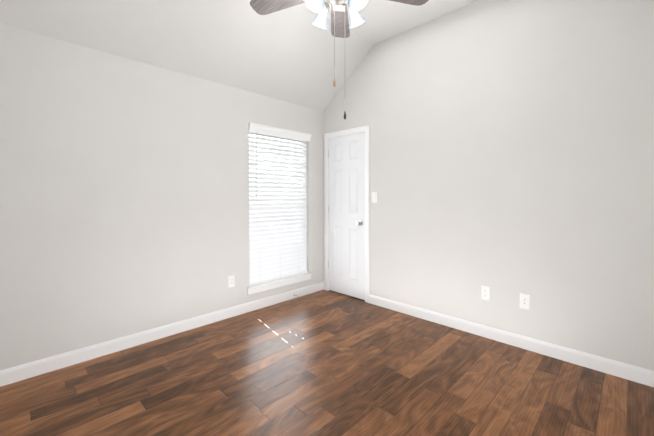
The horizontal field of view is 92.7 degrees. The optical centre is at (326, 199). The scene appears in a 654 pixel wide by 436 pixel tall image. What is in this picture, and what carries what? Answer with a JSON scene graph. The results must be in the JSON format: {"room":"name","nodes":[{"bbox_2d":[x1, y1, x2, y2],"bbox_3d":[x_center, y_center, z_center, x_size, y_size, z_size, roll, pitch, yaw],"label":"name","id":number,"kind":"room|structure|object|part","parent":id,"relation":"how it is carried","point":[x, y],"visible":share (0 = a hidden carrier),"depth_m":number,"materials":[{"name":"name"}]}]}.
{"room":"empty bedroom","nodes":[
{"label":"empty bedroom","id":0,"kind":"room"},
{"bbox_2d":[0,24,322,369],"bbox_3d":[-1.290,0.030,3.127,0.140,2.440,3.680,0,1,44],"label":"wall","id":1,"kind":"structure","parent":0,"point":[124,196],"depth_m":2.58,"materials":[{"name":"paint"}]},
{"bbox_2d":[0,282,323,386],"bbox_3d":[-1.219,1.198,3.089,0.029,0.105,3.370,0,1,44],"label":"baseboard","id":2,"kind":"structure","parent":1,"relation":"attached to","point":[14,374],"depth_m":2.66,"materials":[{"name":"white wood"}]},
{"bbox_2d":[228,275,234,287],"bbox_3d":[-1.014,0.871,3.309,0.009,0.125,0.075,0,1,44],"label":"electrical outlet","id":3,"kind":"object","parent":1,"relation":"attached to","point":[231,280],"visible":1,"depth_m":3.31,"materials":[{"name":"white plastic"}]},
{"bbox_2d":[246,272,312,294],"bbox_3d":[-0.570,1.012,3.807,0.117,0.086,0.978,0,1,44],"label":"window sill","id":4,"kind":"structure","parent":1,"relation":"attached to","point":[264,286],"depth_m":3.73,"materials":[{"name":"white"}]},
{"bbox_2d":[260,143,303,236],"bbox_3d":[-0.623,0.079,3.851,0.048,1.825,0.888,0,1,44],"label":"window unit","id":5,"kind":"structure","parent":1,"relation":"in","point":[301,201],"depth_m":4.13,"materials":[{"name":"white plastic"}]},
{"bbox_2d":[249,134,300,251],"bbox_3d":[-0.627,0.079,3.855,0.006,1.735,0.798,0,1,44],"label":"window","id":6,"kind":"structure","parent":5,"relation":"in","point":[274,176],"depth_m":3.84,"materials":[{"name":"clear glass"}]},
{"bbox_2d":[248,123,311,285],"bbox_3d":[-0.559,0.061,3.789,0.106,1.813,0.912,0,1,44],"label":"window blind","id":7,"kind":"object","parent":5,"relation":"attached to","point":[285,257],"visible":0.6,"depth_m":3.77,"materials":[{"name":"white plastic"}]},
{"bbox_3d":[-0.579,0.068,3.808,0.050,1.798,0.880,0,1,44],"label":"rail","id":8,"kind":"part","parent":7,"relation":"part of","materials":[{"name":"white"}]},
{"bbox_2d":[0,0,478,111],"bbox_3d":[0.010,-1.621,1.837,3.780,0.885,3.540,0,1,44],"label":"ceiling","id":9,"kind":"structure","parent":0,"point":[286,55],"depth_m":2.90,"materials":[{"name":"paint"}]},
{"bbox_2d":[250,0,428,118],"bbox_3d":[0.049,-1.154,1.944,1.233,1.320,1.203,0,1,44],"label":"fan","id":10,"kind":"object","parent":9,"relation":"hanging from","point":[340,27],"visible":1,"depth_m":2.13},
{"bbox_3d":[0.062,-1.346,1.968,0.510,0.016,0.496,0,1,44],"label":"arm","id":11,"kind":"part","parent":10,"relation":"part of"},
{"bbox_3d":[0.079,-0.935,1.929,0.047,0.782,0.054,0,1,44],"label":"cord","id":12,"kind":"part","parent":10,"relation":"part of","materials":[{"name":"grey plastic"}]},
{"bbox_3d":[0.067,-1.214,1.978,0.472,0.141,0.472,0,1,44],"label":"lamp shade","id":13,"kind":"part","parent":10,"relation":"part of","materials":[{"name":"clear glass"}]},
{"bbox_2d":[0,290,653,435],"bbox_3d":[0.010,1.312,1.863,3.780,0.100,3.680,0,1,44],"label":"floor","id":14,"kind":"structure","parent":0,"point":[325,363],"depth_m":2.09,"materials":[{"name":"brown wood"}]},
{"bbox_2d":[323,0,653,370],"bbox_3d":[1.249,-0.337,3.112,3.780,3.175,0.140,0,1,44],"label":"wall","id":15,"kind":"structure","parent":0,"point":[511,150],"depth_m":2.63,"materials":[{"name":"paint"}]},
{"bbox_2d":[329,132,364,299],"bbox_3d":[0.232,0.206,3.998,0.617,2.046,0.103,0,1,44],"label":"door","id":16,"kind":"structure","parent":15,"relation":"in","point":[347,215],"depth_m":3.99,"materials":[{"name":"white wood"}]},
{"bbox_2d":[324,125,369,302],"bbox_3d":[0.285,0.176,4.051,0.757,2.133,0.158,0,1,44],"label":"door frame","id":17,"kind":"structure","parent":15,"relation":"attached to","point":[366,129],"depth_m":3.85,"materials":[{"name":"white wood"}]},
{"bbox_2d":[372,192,376,202],"bbox_3d":[0.558,-0.022,3.686,0.075,0.125,0.013,0,1,44],"label":"rocker light switch","id":18,"kind":"object","parent":15,"relation":"attached to","point":[374,197],"visible":1,"depth_m":3.68,"materials":[{"name":"white plastic"}]},
{"bbox_2d":[481,285,489,300],"bbox_3d":[1.440,0.853,2.831,0.075,0.125,0.009,0,1,44],"label":"electrical outlet","id":19,"kind":"object","parent":15,"relation":"attached to","point":[485,292],"visible":1,"depth_m":2.83,"materials":[{"name":"white plastic"}]},
{"bbox_2d":[369,294,653,386],"bbox_3d":[1.469,1.201,2.803,2.694,0.105,0.014,0,1,44],"label":"baseboard","id":20,"kind":"structure","parent":15,"relation":"attached to","point":[644,376],"depth_m":2.58,"materials":[{"name":"white wood"}]},
{"bbox_2d":[520,293,529,309],"bbox_3d":[1.657,0.858,2.613,0.075,0.125,0.017,0,1,44],"label":"outlet","id":21,"kind":"object","parent":15,"relation":"attached to","point":[524,301],"visible":1,"depth_m":2.61,"materials":[{"name":"white plastic"}]}
]}

